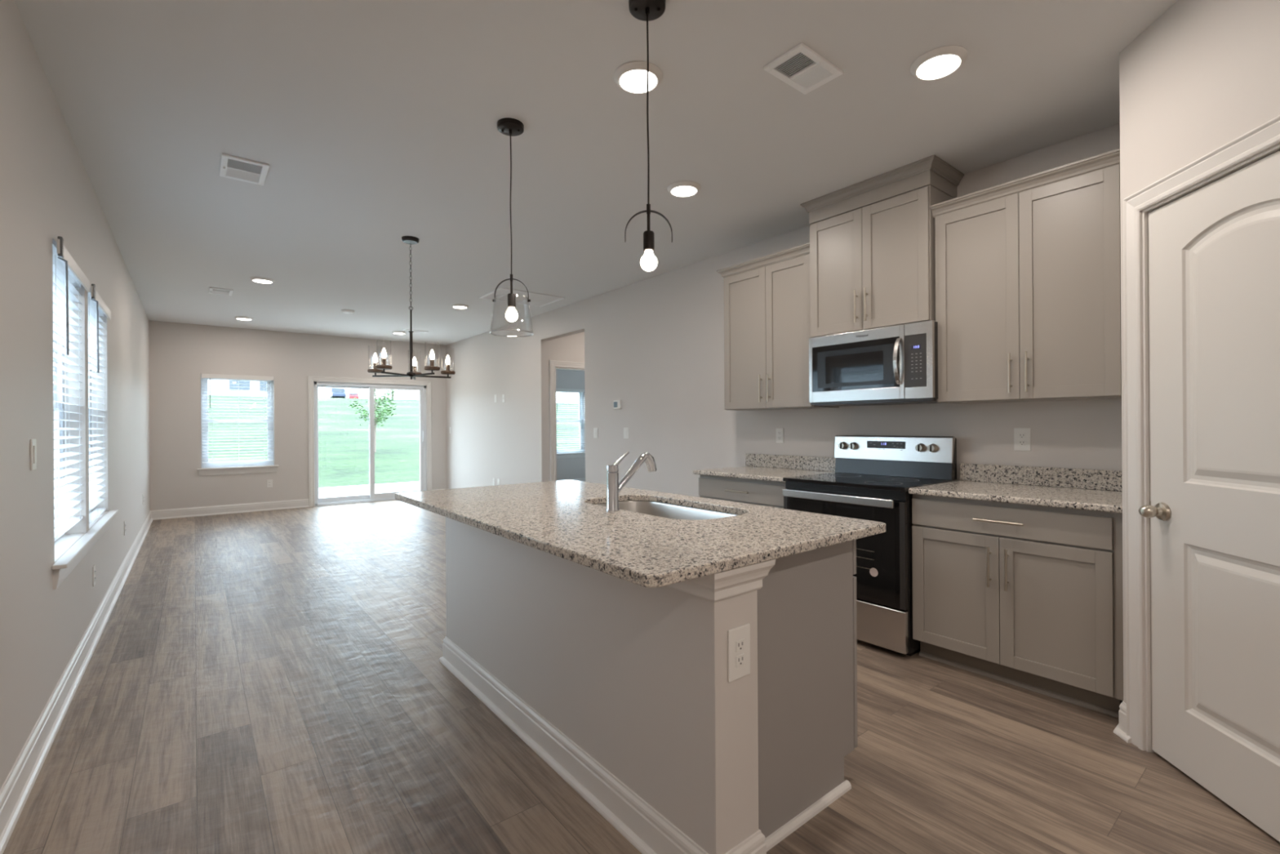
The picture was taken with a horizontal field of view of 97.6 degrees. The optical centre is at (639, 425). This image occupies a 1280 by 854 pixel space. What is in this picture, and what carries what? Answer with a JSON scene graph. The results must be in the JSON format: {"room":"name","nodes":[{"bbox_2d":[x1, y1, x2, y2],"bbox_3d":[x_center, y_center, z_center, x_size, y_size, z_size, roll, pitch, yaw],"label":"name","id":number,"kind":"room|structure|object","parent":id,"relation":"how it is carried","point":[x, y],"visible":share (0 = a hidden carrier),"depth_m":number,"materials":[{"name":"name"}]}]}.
{"room":"kitchen","nodes":[
{"label":"kitchen","id":0,"kind":"room"},
{"bbox_2d":[0,0,150,789],"bbox_3d":[-2.618,-0.098,2.390,0.160,2.740,13.400,0,0,-39],"label":"wall","id":1,"kind":"structure","parent":0,"point":[47,193],"depth_m":2.28,"materials":[{"name":"grey paint"}]},
{"bbox_2d":[30,439,36,470],"bbox_3d":[-2.292,0.110,2.118,0.009,0.117,0.072,0,0,-39],"label":"light switch","id":2,"kind":"object","parent":1,"relation":"attached to","point":[33,442],"visible":1,"depth_m":2.10,"materials":[{"name":"white plastic"}]},
{"bbox_2d":[53,320,64,541],"bbox_3d":[-2.931,-0.108,2.723,0.065,1.415,0.910,0,0,-39],"label":"window","id":3,"kind":"structure","parent":1,"relation":"in","point":[60,388],"depth_m":3.06,"materials":[{"name":"white plastic"}]},
{"bbox_2d":[52,236,89,540],"bbox_3d":[-2.850,-0.155,2.788,0.100,1.347,0.902,0,0,-39],"label":"window blind","id":4,"kind":"object","parent":1,"relation":"attached to","point":[67,275],"visible":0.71,"depth_m":2.79,"materials":[{"name":"white plastic"}]},
{"bbox_2d":[0,510,152,853],"bbox_3d":[-2.535,1.206,2.449,0.030,0.131,13.400,0,0,-39],"label":"baseboard","id":5,"kind":"structure","parent":1,"relation":"attached to","point":[15,792],"depth_m":2.33,"materials":[{"name":"white wood"}]},
{"bbox_2d":[51,509,118,589],"bbox_3d":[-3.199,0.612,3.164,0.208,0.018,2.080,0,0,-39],"label":"trim","id":6,"kind":"structure","parent":1,"relation":"attached to","point":[68,547],"depth_m":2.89,"materials":[{"name":"white wood"}]},
{"bbox_2d":[88,354,91,513],"bbox_3d":[-3.572,-0.104,3.529,0.065,1.415,0.910,0,0,-39],"label":"window","id":7,"kind":"structure","parent":1,"relation":"in","point":[89,384],"depth_m":3.88,"materials":[{"name":"white plastic"}]},
{"bbox_2d":[92,564,95,586],"bbox_3d":[-3.280,0.902,3.366,0.009,0.117,0.072,0,0,-39],"label":"wall outlet","id":8,"kind":"object","parent":1,"relation":"attached to","point":[94,566],"visible":1,"depth_m":3.35,"materials":[{"name":"white plastic"}]},
{"bbox_2d":[87,284,111,524],"bbox_3d":[-3.491,-0.116,3.594,0.100,1.417,0.902,0,0,-39],"label":"window blind","id":9,"kind":"object","parent":1,"relation":"attached to","point":[97,307],"visible":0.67,"depth_m":3.62,"materials":[{"name":"white plastic"}]},
{"bbox_2d":[124,520,125,535],"bbox_3d":[-4.463,0.889,4.853,0.009,0.117,0.072,0,0,-39],"label":"wall outlet","id":10,"kind":"object","parent":1,"relation":"attached to","point":[124,521],"visible":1,"depth_m":4.83,"materials":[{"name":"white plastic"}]},
{"bbox_2d":[149,320,585,510],"bbox_3d":[-3.678,-0.091,10.211,8.240,2.740,0.160,0,0,-39],"label":"wall","id":11,"kind":"structure","parent":0,"point":[180,353],"depth_m":8.45,"materials":[{"name":"grey paint"}]},
{"bbox_2d":[151,498,309,519],"bbox_3d":[-5.970,1.228,8.259,1.890,0.131,0.030,0,0,-39],"label":"baseboard","id":12,"kind":"structure","parent":11,"relation":"attached to","point":[302,503],"depth_m":8.20,"materials":[{"name":"white wood"}]},
{"bbox_2d":[200,377,274,467],"bbox_3d":[-6.020,-0.066,8.395,0.882,1.360,0.065,0,0,-39],"label":"window","id":13,"kind":"structure","parent":11,"relation":"in","point":[204,393],"depth_m":8.33,"materials":[{"name":"white plastic"}]},
{"bbox_2d":[200,373,273,463],"bbox_3d":[-5.955,-0.101,8.314,0.874,1.289,0.099,0,0,-39],"label":"window blind","id":14,"kind":"object","parent":13,"relation":"attached to","point":[202,375],"visible":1,"depth_m":8.30,"materials":[{"name":"white plastic"}]},
{"bbox_2d":[196,465,278,475],"bbox_3d":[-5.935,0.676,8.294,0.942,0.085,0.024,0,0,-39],"label":"trim","id":15,"kind":"structure","parent":11,"relation":"attached to","point":[261,469],"depth_m":8.27,"materials":[{"name":"white"}]},
{"bbox_2d":[266,479,272,487],"bbox_3d":[-5.644,0.887,8.534,0.072,0.117,0.009,0,0,-39],"label":"wall outlet","id":16,"kind":"object","parent":11,"relation":"attached to","point":[269,482],"visible":1,"depth_m":8.53,"materials":[{"name":"white plastic"}]},
{"bbox_2d":[307,375,431,506],"bbox_3d":[-4.489,0.249,9.449,1.920,2.070,0.020,0,0,-39],"label":"trim","id":17,"kind":"structure","parent":11,"relation":"attached to","point":[311,380],"depth_m":9.17,"materials":[{"name":"white"}]},
{"bbox_2d":[314,381,426,506],"bbox_3d":[-4.528,0.289,9.499,1.760,1.990,0.154,0,0,-39],"label":"door","id":18,"kind":"structure","parent":11,"relation":"in","point":[372,496],"depth_m":9.47,"materials":[{"name":"white plastic"}]},
{"bbox_2d":[555,391,583,453],"bbox_3d":[-1.565,-0.095,11.940,0.820,1.360,0.065,0,0,-39],"label":"window","id":19,"kind":"structure","parent":11,"relation":"in","point":[582,393],"depth_m":12.14,"materials":[{"name":"white plastic"}]},
{"bbox_2d":[555,387,585,451],"bbox_3d":[-1.501,-0.115,11.858,0.812,1.319,0.099,0,0,-39],"label":"window blind","id":20,"kind":"object","parent":19,"relation":"attached to","point":[567,390],"visible":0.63,"depth_m":11.87,"materials":[{"name":"white plastic"}]},
{"bbox_2d":[556,453,585,458],"bbox_3d":[-1.480,0.647,11.839,0.880,0.085,0.024,0,0,-39],"label":"trim","id":21,"kind":"structure","parent":11,"relation":"attached to","point":[565,455],"depth_m":11.85,"materials":[{"name":"white"}]},
{"bbox_2d":[556,477,585,481],"bbox_3d":[-1.952,1.202,11.457,3.760,0.131,0.030,0,0,-39],"label":"baseboard","id":22,"kind":"structure","parent":11,"relation":"attached to","point":[583,479],"depth_m":11.96,"materials":[{"name":"white"}]},
{"bbox_2d":[556,452,585,454],"bbox_3d":[-1.524,0.595,11.893,0.920,0.020,0.205,0,0,-39],"label":"trim","id":23,"kind":"structure","parent":11,"relation":"attached to","point":[572,452],"depth_m":11.84,"materials":[{"name":"white"}]},
{"bbox_2d":[549,331,584,466],"bbox_3d":[0.269,-0.117,8.751,3.880,2.740,0.120,0,0,-39],"label":"wall","id":24,"kind":"structure","parent":0,"point":[571,348],"depth_m":7.68,"materials":[{"name":"grey paint"}]},
{"bbox_2d":[549,360,584,480],"bbox_3d":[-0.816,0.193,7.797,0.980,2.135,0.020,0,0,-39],"label":"trim","id":25,"kind":"structure","parent":24,"relation":"attached to","point":[553,364],"depth_m":7.52,"materials":[{"name":"white wood"}]},
{"bbox_2d":[14,0,1177,345],"bbox_3d":[0.573,-1.549,4.937,8.340,0.120,13.720,0,0,-39],"label":"ceiling","id":26,"kind":"structure","parent":0,"point":[374,122],"depth_m":2.77,"materials":[{"name":"white paint"}]},
{"bbox_2d":[208,287,233,295],"bbox_3d":[-4.541,-1.442,6.068,0.205,0.026,0.300,0,0,-39],"label":"ceiling vent","id":27,"kind":"object","parent":26,"relation":"in","point":[211,290],"visible":1,"depth_m":6.03,"materials":[{"name":"white metal"}]},
{"bbox_2d":[234,315,253,320],"bbox_3d":[-5.337,-1.439,7.548,0.210,0.022,0.210,0,0,-39],"label":"recessed light","id":28,"kind":"object","parent":26,"relation":"in","point":[239,317],"visible":1,"depth_m":7.51,"materials":[{"name":"white"}]},
{"bbox_2d":[219,153,269,186],"bbox_3d":[-2.275,-1.457,3.216,0.216,0.026,0.325,0,0,-39],"label":"ceiling vent","id":29,"kind":"object","parent":26,"relation":"in","point":[233,167],"visible":1,"depth_m":3.20,"materials":[{"name":"white metal"}]},
{"bbox_2d":[249,276,275,284],"bbox_3d":[-3.777,-1.449,5.602,0.210,0.022,0.210,0,0,-39],"label":"recessed light","id":30,"kind":"object","parent":26,"relation":"in","point":[257,279],"visible":1,"depth_m":5.56,"materials":[{"name":"white plastic"}]},
{"bbox_2d":[341,309,354,313],"bbox_3d":[-3.716,-1.442,7.126,0.150,0.036,0.150,0,0,-39],"label":"smoke detector","id":31,"kind":"object","parent":26,"relation":"attached to","point":[344,311],"visible":1,"depth_m":7.08,"materials":[{"name":"white plastic"}]},
{"bbox_2d":[391,331,406,334],"bbox_3d":[-3.773,-1.449,8.775,0.210,0.022,0.210,0,0,-39],"label":"recessed light","id":32,"kind":"object","parent":26,"relation":"in","point":[393,332],"visible":1,"depth_m":8.73,"materials":[{"name":"white"}]},
{"bbox_2d":[367,235,455,379],"bbox_3d":[-1.786,-0.917,4.427,0.636,1.112,0.653,0,0,-39],"label":"chandelier","id":33,"kind":"object","parent":26,"relation":"hanging from","point":[410,240],"visible":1,"depth_m":4.41,"materials":[{"name":"brown metal"}]},
{"bbox_2d":[401,328,428,333],"bbox_3d":[-3.473,-1.449,8.649,0.350,0.026,0.150,0,0,-39],"label":"ceiling vent","id":34,"kind":"object","parent":26,"relation":"in","point":[404,330],"visible":0.99,"depth_m":8.62,"materials":[{"name":"white metal"}]},
{"bbox_2d":[451,303,468,309],"bbox_3d":[-2.213,-1.459,6.886,0.210,0.022,0.210,0,0,-39],"label":"recessed light","id":35,"kind":"object","parent":26,"relation":"in","point":[460,306],"visible":1,"depth_m":6.83,"materials":[{"name":"white"}]},
{"bbox_2d":[488,117,533,337],"bbox_3d":[-0.635,-0.965,2.761,0.214,1.030,0.214,0,0,-39],"label":"pendant light","id":36,"kind":"object","parent":26,"relation":"hanging from","point":[508,126],"visible":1,"depth_m":2.75,"materials":[{"name":"brown metal"}]},
{"bbox_2d":[507,293,515,307],"bbox_3d":[-0.633,-0.614,2.761,0.039,0.066,0.039,0,0,-39],"label":"socket","id":37,"kind":"object","parent":36,"relation":"attached to","point":[511,297],"depth_m":2.74,"materials":[{"name":"brown metal"}]},
{"bbox_2d":[479,287,564,306],"bbox_3d":[-1.357,-1.469,6.452,0.795,0.014,0.575,0,0,-39],"label":"attic hatch","id":38,"kind":"object","parent":26,"relation":"in","point":[538,300],"visible":0.84,"depth_m":6.42,"materials":[{"name":"white paint"}]},
{"bbox_2d":[613,61,662,93],"bbox_3d":[-0.007,-1.473,2.387,0.210,0.022,0.210,0,0,-39],"label":"recessed light","id":39,"kind":"object","parent":26,"relation":"in","point":[630,77],"visible":0.97,"depth_m":2.36,"materials":[{"name":"white plastic"}]},
{"bbox_2d":[625,0,672,271],"bbox_3d":[0.028,-1.013,1.964,0.130,0.944,0.130,0,0,44],"label":"pendant light","id":40,"kind":"object","parent":26,"relation":"hanging from","point":[646,11],"visible":1,"depth_m":1.96,"materials":[{"name":"brown metal"}]},
{"bbox_2d":[643,230,654,251],"bbox_3d":[0.031,-0.644,1.964,0.039,0.066,0.039,0,0,-39],"label":"socket","id":41,"kind":"object","parent":40,"relation":"attached to","point":[648,236],"depth_m":1.95,"materials":[{"name":"brown metal"}]},
{"bbox_2d":[666,181,701,197],"bbox_3d":[0.276,-1.475,3.510,0.210,0.022,0.210,0,0,-39],"label":"recessed light","id":42,"kind":"object","parent":26,"relation":"in","point":[680,188],"visible":1,"depth_m":3.47,"materials":[{"name":"white plastic"}]},
{"bbox_2d":[763,42,843,94],"bbox_3d":[0.684,-1.476,2.341,0.290,0.026,0.190,0,0,-39],"label":"ceiling vent","id":43,"kind":"object","parent":26,"relation":"in","point":[801,67],"visible":1,"depth_m":2.33,"materials":[{"name":"white"}]},
{"bbox_2d":[910,45,968,80],"bbox_3d":[1.228,-1.481,2.304,0.210,0.022,0.210,0,0,-39],"label":"recessed light","id":44,"kind":"object","parent":26,"relation":"in","point":[940,62],"visible":1,"depth_m":2.28,"materials":[{"name":"white plastic"}]},
{"bbox_2d":[3,499,1279,853],"bbox_3d":[0.592,1.311,4.937,8.340,0.120,13.720,0,0,-39],"label":"floor","id":45,"kind":"structure","parent":0,"point":[268,682],"depth_m":2.18,"materials":[{"name":"brown wood"}]},
{"bbox_2d":[438,516,857,853],"bbox_3d":[-0.114,0.814,2.470,0.862,0.883,2.057,0,0,-39],"label":"kitchen island","id":46,"kind":"object","parent":45,"relation":"on","point":[620,686],"visible":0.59,"depth_m":1.78,"materials":[{"name":"grey paint"}]},
{"bbox_2d":[395,480,885,587],"bbox_3d":[-0.208,0.357,2.409,1.065,0.030,2.082,0,0,-39],"label":"island countertop","id":47,"kind":"structure","parent":46,"relation":"on","point":[562,518],"depth_m":1.87,"materials":[{"name":"stone"}]},
{"bbox_2d":[605,450,656,511],"bbox_3d":[-0.034,0.223,2.307,0.247,0.235,0.055,0,0,-39],"label":"kitchen faucet","id":48,"kind":"object","parent":47,"relation":"on","point":[614,486],"visible":1,"depth_m":2.24,"materials":[{"name":"silver metal"}]},
{"bbox_2d":[595,500,738,519],"bbox_3d":[0.090,0.470,2.389,0.414,0.197,0.794,0,0,-39],"label":"sink","id":49,"kind":"object","parent":47,"relation":"in","point":[666,510],"visible":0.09,"depth_m":2.63,"materials":[{"name":"grey metal"}]},
{"bbox_2d":[727,622,750,682],"bbox_3d":[0.267,0.608,1.500,0.086,0.138,0.009,0,0,-39],"label":"wall outlet","id":50,"kind":"object","parent":46,"relation":"attached to","point":[738,637],"visible":1,"depth_m":1.50,"materials":[{"name":"white plastic"}]},
{"bbox_2d":[735,638,744,652],"bbox_3d":[0.268,0.588,1.498,0.034,0.029,0.003,0,0,-39],"label":"receptacle","id":51,"kind":"object","parent":50,"relation":"attached to","point":[740,642],"depth_m":1.50,"materials":[{"name":"white plastic"}]},
{"bbox_2d":[736,653,744,666],"bbox_3d":[0.269,0.628,1.498,0.034,0.029,0.003,0,0,-39],"label":"receptacle","id":52,"kind":"object","parent":50,"relation":"attached to","point":[740,656],"depth_m":1.50,"materials":[{"name":"white plastic"}]},
{"bbox_2d":[698,474,785,508],"bbox_3d":[0.922,0.807,4.106,0.650,0.883,0.811,0,0,-39],"label":"base cabinet","id":53,"kind":"object","parent":45,"relation":"on","point":[752,491],"visible":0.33,"depth_m":3.90,"materials":[{"name":"beige paint"}]},
{"bbox_2d":[693,453,835,482],"bbox_3d":[0.909,0.299,4.121,0.647,0.132,0.870,0,0,-39],"label":"countertop","id":54,"kind":"structure","parent":53,"relation":"on","point":[765,467],"depth_m":4.16,"materials":[{"name":"stone"}]},
{"bbox_2d":[782,435,956,656],"bbox_3d":[1.392,0.657,3.444,0.690,1.178,0.784,0,0,-39],"label":"electric range","id":55,"kind":"object","parent":45,"relation":"on","point":[884,561],"visible":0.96,"depth_m":3.16,"materials":[{"name":"black metal"}]},
{"bbox_2d":[782,472,952,492],"bbox_3d":[1.376,0.340,3.433,0.575,0.022,0.784,0,0,-39],"label":"cooktop","id":56,"kind":"object","parent":55,"relation":"in","point":[860,482],"depth_m":3.35,"materials":[{"name":"black glass"}]},
{"bbox_2d":[911,493,1123,718],"bbox_3d":[1.946,0.801,2.819,0.650,0.883,0.880,0,0,-39],"label":"base cabinet","id":57,"kind":"object","parent":45,"relation":"on","point":[1028,597],"visible":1,"depth_m":2.59,"materials":[{"name":"beige paint"}]},
{"bbox_2d":[908,462,1122,513],"bbox_3d":[1.944,0.292,2.820,0.647,0.132,0.880,0,0,-39],"label":"countertop","id":58,"kind":"structure","parent":57,"relation":"on","point":[1087,489],"depth_m":2.87,"materials":[{"name":"stone"}]},
{"bbox_2d":[445,123,1121,497],"bbox_3d":[-0.449,-0.112,6.442,0.120,2.740,9.760,0,0,-39],"label":"wall","id":59,"kind":"structure","parent":0,"point":[655,345],"depth_m":5.35,"materials":[{"name":"grey paint"}]},
{"bbox_2d":[494,394,497,402],"bbox_3d":[-2.200,-0.411,8.539,0.006,0.117,0.072,0,0,-39],"label":"wall plate","id":60,"kind":"object","parent":59,"relation":"attached to","point":[495,395],"visible":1,"depth_m":8.53,"materials":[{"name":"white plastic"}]},
{"bbox_2d":[593,427,598,438],"bbox_3d":[-0.508,0.087,6.413,0.009,0.117,0.085,0,0,-39],"label":"light switch","id":61,"kind":"object","parent":59,"relation":"attached to","point":[595,429],"visible":1,"depth_m":6.41,"materials":[{"name":"white plastic"}]},
{"bbox_2d":[613,400,621,408],"bbox_3d":[-0.246,-0.226,6.068,0.025,0.095,0.120,0,0,-39],"label":"thermostat","id":62,"kind":"object","parent":59,"relation":"attached to","point":[616,403],"visible":1,"depth_m":6.05,"materials":[{"name":"white plastic"}]},
{"bbox_2d":[623,427,628,438],"bbox_3d":[-0.149,0.081,5.962,0.009,0.117,0.085,0,0,-39],"label":"light switch","id":63,"kind":"object","parent":59,"relation":"attached to","point":[625,429],"visible":1,"depth_m":5.96,"materials":[{"name":"white plastic"}]},
{"bbox_2d":[716,242,839,410],"bbox_3d":[1.013,-0.676,4.208,0.365,1.104,0.855,0,0,-39],"label":"upper cabinet","id":64,"kind":"object","parent":59,"relation":"attached to","point":[767,328],"visible":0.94,"depth_m":4.07,"materials":[{"name":"beige paint"}]},
{"bbox_2d":[776,427,783,443],"bbox_3d":[1.097,0.080,4.397,0.009,0.117,0.072,0,0,-39],"label":"wall outlet","id":65,"kind":"object","parent":59,"relation":"attached to","point":[780,431],"visible":1,"depth_m":4.39,"materials":[{"name":"white plastic"}]},
{"bbox_2d":[745,453,835,471],"bbox_3d":[1.152,0.282,4.319,0.020,0.102,0.863,0,0,-39],"label":"backsplash","id":66,"kind":"structure","parent":59,"relation":"attached to","point":[797,462],"depth_m":4.29,"materials":[{"name":"stone"}]},
{"bbox_2d":[800,155,964,337],"bbox_3d":[1.508,-1.041,3.555,0.400,0.908,0.873,0,0,-39],"label":"upper cabinet","id":67,"kind":"object","parent":59,"relation":"attached to","point":[873,254],"visible":0.95,"depth_m":3.39,"materials":[{"name":"beige paint"}]},
{"bbox_2d":[808,320,938,406],"bbox_3d":[1.506,-0.358,3.517,0.459,0.446,0.796,0,0,-39],"label":"microwave oven","id":68,"kind":"object","parent":67,"relation":"attached to","point":[894,365],"visible":0.98,"depth_m":3.36,"materials":[{"name":"silver metal"}]},
{"bbox_2d":[1013,427,1031,450],"bbox_3d":[2.121,0.077,3.109,0.009,0.125,0.080,0,0,-39],"label":"wall outlet","id":69,"kind":"object","parent":59,"relation":"attached to","point":[1022,436],"visible":1,"depth_m":3.11,"materials":[{"name":"white plastic"}]},
{"bbox_2d":[1018,440,1025,445],"bbox_3d":[2.120,0.097,3.107,0.003,0.029,0.034,0,0,-39],"label":"receptacle","id":70,"kind":"object","parent":69,"relation":"attached to","point":[1021,442],"depth_m":3.11,"materials":[{"name":"white plastic"}]},
{"bbox_2d":[1018,432,1025,438],"bbox_3d":[2.119,0.057,3.107,0.003,0.029,0.034,0,0,-39],"label":"receptacle","id":71,"kind":"object","parent":69,"relation":"attached to","point":[1021,435],"depth_m":3.11,"materials":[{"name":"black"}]},
{"bbox_2d":[929,148,1121,404],"bbox_3d":[2.047,-0.683,2.909,0.365,1.106,0.885,0,0,-39],"label":"upper cabinet","id":72,"kind":"object","parent":59,"relation":"attached to","point":[1028,268],"visible":0.95,"depth_m":2.79,"materials":[{"name":"beige paint"}]},
{"bbox_2d":[960,462,1122,491],"bbox_3d":[2.191,0.276,3.013,0.020,0.102,0.874,0,0,-39],"label":"backsplash","id":73,"kind":"structure","parent":59,"relation":"attached to","point":[1085,478],"depth_m":3.01,"materials":[{"name":"stone"}]},
{"bbox_2d":[1119,0,1279,703],"bbox_3d":[1.937,-0.128,1.747,0.115,2.740,1.117,0,0,6],"label":"wall","id":74,"kind":"structure","parent":0,"point":[1205,74],"depth_m":1.92,"materials":[{"name":"grey paint"}]},
{"bbox_2d":[1113,700,1131,742],"bbox_3d":[1.947,1.177,2.260,0.060,0.131,0.158,0,0,32],"label":"baseboard","id":75,"kind":"structure","parent":74,"relation":"attached to","point":[1120,730],"depth_m":2.24,"materials":[{"name":"white wood"}]},
{"bbox_2d":[1123,115,1279,752],"bbox_3d":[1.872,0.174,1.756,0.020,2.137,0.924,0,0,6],"label":"trim","id":76,"kind":"structure","parent":74,"relation":"attached to","point":[1265,136],"depth_m":2.15,"materials":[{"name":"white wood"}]},
{"bbox_2d":[1138,151,1279,841],"bbox_3d":[1.873,0.213,1.757,0.114,2.036,0.752,0,0,6],"label":"door","id":77,"kind":"structure","parent":74,"relation":"in","point":[1213,511],"depth_m":1.85,"materials":[{"name":"white paint"}]},
{"label":"outside","id":78,"kind":"structure","parent":0,"visible":0},
{"bbox_2d":[208,395,579,488],"bbox_3d":[-32.381,-1.910,57.541,141.000,6.991,109.640,0,0,-39],"label":"lawn","id":79,"kind":"structure","parent":78,"point":[344,460],"depth_m":20.06,"materials":[{"name":"green plant"}]},
{"bbox_2d":[208,379,322,397],"bbox_3d":[-42.286,-6.933,49.455,24.280,9.000,10.800,0,0,-39],"label":"house","id":80,"kind":"structure","parent":79,"relation":"on","point":[218,387],"depth_m":48.86,"materials":[{"name":"white"}]},
{"bbox_2d":[329,387,346,398],"bbox_3d":[-44.392,-4.617,82.273,1.770,1.700,4.400,0,0,-33],"label":"car","id":81,"kind":"object","parent":79,"relation":"on","point":[338,393],"visible":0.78,"depth_m":81.28,"materials":[{"name":"blue metal"}]},
{"bbox_2d":[346,393,359,398],"bbox_3d":[-53.973,-5.328,105.324,1.620,1.400,4.000,0,0,-33],"label":"car","id":82,"kind":"object","parent":79,"relation":"on","point":[349,395],"visible":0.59,"depth_m":103.93,"materials":[{"name":"red paint"}]},
{"bbox_2d":[318,481,419,497],"bbox_3d":[-5.588,1.381,11.049,3.800,0.059,3.538,0,0,-39],"label":"patio slab","id":83,"kind":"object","parent":79,"relation":"on","point":[334,491],"visible":0.06,"depth_m":11.84,"materials":[{"name":"concrete"}]},
{"bbox_2d":[344,388,406,452],"bbox_3d":[-8.358,-0.643,17.543,1.686,3.028,1.668,0,0,31],"label":"tree","id":84,"kind":"object","parent":79,"relation":"on","point":[378,417],"visible":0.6,"depth_m":17.60,"materials":[{"name":"green plant"}]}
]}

